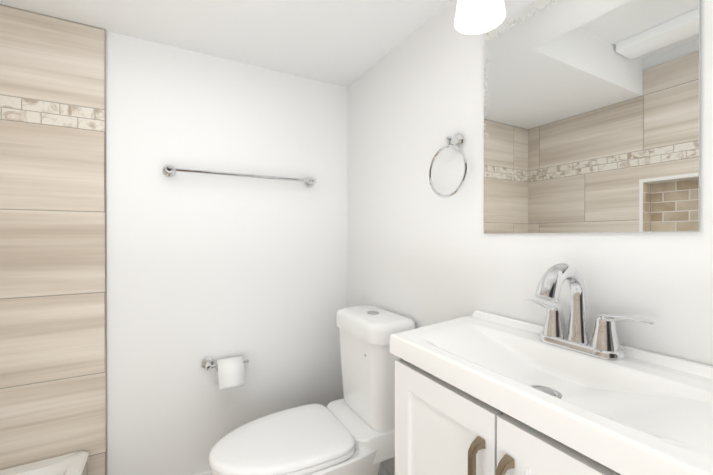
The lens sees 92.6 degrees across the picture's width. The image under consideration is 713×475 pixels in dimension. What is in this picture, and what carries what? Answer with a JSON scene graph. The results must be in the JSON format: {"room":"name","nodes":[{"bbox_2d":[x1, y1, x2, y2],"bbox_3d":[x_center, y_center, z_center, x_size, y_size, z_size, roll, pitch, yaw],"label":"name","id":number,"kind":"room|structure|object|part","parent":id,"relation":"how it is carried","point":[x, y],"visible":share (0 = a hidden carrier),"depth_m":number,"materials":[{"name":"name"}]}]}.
{"room":"bathroom","nodes":[
{"label":"bathroom","id":0,"kind":"room"},
{"bbox_2d":[0,0,450,86],"bbox_3d":[-0.138,-1.017,0.381,1.720,0.460,2.600,0,0,-29],"label":"ceiling","id":1,"kind":"structure","parent":0,"point":[345,43],"depth_m":1.27,"materials":[{"name":"white paint"}]},
{"bbox_2d":[106,31,346,474],"bbox_3d":[-0.739,-0.076,1.481,1.720,2.350,0.100,0,0,-29],"label":"wall","id":2,"kind":"structure","parent":0,"point":[200,267],"depth_m":1.48,"materials":[{"name":"white paint"}]},
{"bbox_2d":[0,4,106,474],"bbox_3d":[-1.162,0.155,1.187,0.474,1.890,0.011,0,0,-29],"label":"wall tile","id":3,"kind":"structure","parent":2,"relation":"attached to","point":[53,298],"depth_m":1.22,"materials":[{"name":"beige tile"}]},
{"bbox_2d":[193,470,212,474],"bbox_3d":[-0.499,1.054,1.554,1.034,0.090,0.012,0,0,-29],"label":"baseboard","id":4,"kind":"structure","parent":2,"relation":"attached to","point":[207,472],"depth_m":1.47,"materials":[{"name":"white paint"}]},
{"bbox_2d":[201,356,248,390],"bbox_3d":[-0.558,0.571,1.459,0.189,0.108,0.114,0,0,-29],"label":"toilet paper holder","id":5,"kind":"object","parent":2,"relation":"attached to","point":[229,373],"visible":1,"depth_m":1.43,"materials":[{"name":"white paper"}]},
{"bbox_2d":[162,165,315,187],"bbox_3d":[-0.488,-0.273,1.521,0.662,0.052,0.067,0,0,-29],"label":"towel bar","id":6,"kind":"object","parent":2,"relation":"attached to","point":[169,171],"visible":1,"depth_m":1.47,"materials":[{"name":"silver metal"}]},
{"bbox_3d":[-0.755,-0.273,1.374,0.052,0.052,0.067,0,0,-29],"label":"post","id":7,"kind":"part","parent":6,"relation":"part of","materials":[{"name":"silver metal"}]},
{"bbox_2d":[347,0,712,474],"bbox_3d":[0.572,-0.073,0.774,0.100,2.350,2.400,0,0,-29],"label":"wall","id":8,"kind":"structure","parent":0,"point":[420,253],"depth_m":1.10,"materials":[{"name":"white paint"}]},
{"bbox_2d":[379,465,390,474],"bbox_3d":[0.160,1.054,1.414,0.012,0.090,0.866,0,0,-29],"label":"baseboard","id":9,"kind":"structure","parent":8,"relation":"attached to","point":[383,471],"depth_m":1.48,"materials":[{"name":"white paint"}]},
{"bbox_2d":[429,133,466,197],"bbox_3d":[0.302,-0.233,1.105,0.051,0.208,0.169,0,0,-29],"label":"towel ring","id":10,"kind":"object","parent":8,"relation":"attached to","point":[455,141],"visible":1,"depth_m":1.08,"materials":[{"name":"silver metal"}]},
{"bbox_2d":[454,0,505,34],"bbox_3d":[0.414,-0.654,0.761,0.182,0.189,0.425,0,0,-29],"label":"sconce","id":11,"kind":"object","parent":8,"relation":"attached to","point":[474,17],"visible":1,"depth_m":0.91,"materials":[{"name":"white glass"}]},
{"bbox_3d":[0.317,-0.620,0.879,0.059,0.076,0.059,0,0,-29],"label":"bulb","id":12,"kind":"part","parent":11,"relation":"part of","materials":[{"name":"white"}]},
{"bbox_2d":[484,0,700,232],"bbox_3d":[0.492,-0.305,0.805,0.005,0.587,0.468,0,0,-29],"label":"mirror","id":13,"kind":"object","parent":8,"relation":"attached to","point":[591,115],"visible":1,"depth_m":0.75,"materials":[{"name":"clear glass"}]},
{"bbox_3d":[-0.138,1.153,0.390,1.720,0.100,2.600,0,0,-29],"label":"floor","id":14,"kind":"structure","parent":0,"visible":0},
{"bbox_2d":[0,451,88,474],"bbox_3d":[-0.821,0.945,0.520,0.421,0.315,1.486,0,0,-29],"label":"bathtub","id":15,"kind":"object","parent":14,"relation":"on","point":[75,463],"visible":1,"depth_m":1.17,"materials":[{"name":"white ceramic"}]},
{"bbox_2d":[209,305,414,474],"bbox_3d":[-0.156,0.700,1.252,0.713,0.800,0.362,0,0,-29],"label":"toilet","id":16,"kind":"object","parent":14,"relation":"on","point":[352,432],"visible":0.96,"depth_m":1.21,"materials":[{"name":"white ceramic"}]},
{"bbox_3d":[-0.266,0.703,1.192,0.462,0.028,0.352,0,0,-29],"label":"lid","id":17,"kind":"part","parent":16,"relation":"part of","materials":[{"name":"white plastic"}]},
{"bbox_3d":[-0.265,0.728,1.193,0.459,0.020,0.348,0,0,-29],"label":"seat","id":18,"kind":"part","parent":16,"relation":"part of","materials":[{"name":"white plastic"}]},
{"bbox_3d":[0.070,0.538,1.375,0.188,0.322,0.334,0,0,-29],"label":"tank","id":19,"kind":"part","parent":16,"relation":"part of","materials":[{"name":"white ceramic"}]},
{"bbox_3d":[0.067,0.342,1.373,0.204,0.075,0.362,0,0,-29],"label":"tank lid","id":20,"kind":"part","parent":16,"relation":"part of","materials":[{"name":"white ceramic"}]},
{"bbox_2d":[389,263,712,474],"bbox_3d":[0.371,0.577,0.673,0.346,1.050,0.645,0,0,-29],"label":"bathroom vanity","id":21,"kind":"object","parent":14,"relation":"on","point":[478,392],"visible":1,"depth_m":0.64,"materials":[{"name":"white paint"}]},
{"bbox_3d":[0.181,0.651,0.747,0.020,0.672,0.306,0,0,-29],"label":"door","id":22,"kind":"part","parent":21,"relation":"part of","materials":[{"name":"white paint"}]},
{"bbox_3d":[0.218,0.443,0.623,0.032,0.147,0.017,0,0,-29],"label":"handle","id":23,"kind":"part","parent":21,"relation":"part of","materials":[{"name":"beige metal"}]},
{"bbox_3d":[0.247,0.444,0.571,0.032,0.147,0.017,0,0,-29],"label":"handle","id":24,"kind":"part","parent":21,"relation":"part of","materials":[{"name":"beige metal"}]},
{"bbox_3d":[0.330,0.652,0.474,0.020,0.672,0.306,0,0,-29],"label":"door","id":25,"kind":"part","parent":21,"relation":"part of","materials":[{"name":"white paint"}]},
{"bbox_2d":[524,263,654,360],"bbox_3d":[0.430,0.145,0.704,0.159,0.186,0.256,0,0,-29],"label":"faucet","id":26,"kind":"object","parent":21,"relation":"on","point":[553,338],"depth_m":0.70,"materials":[{"name":"silver metal"}]}
]}

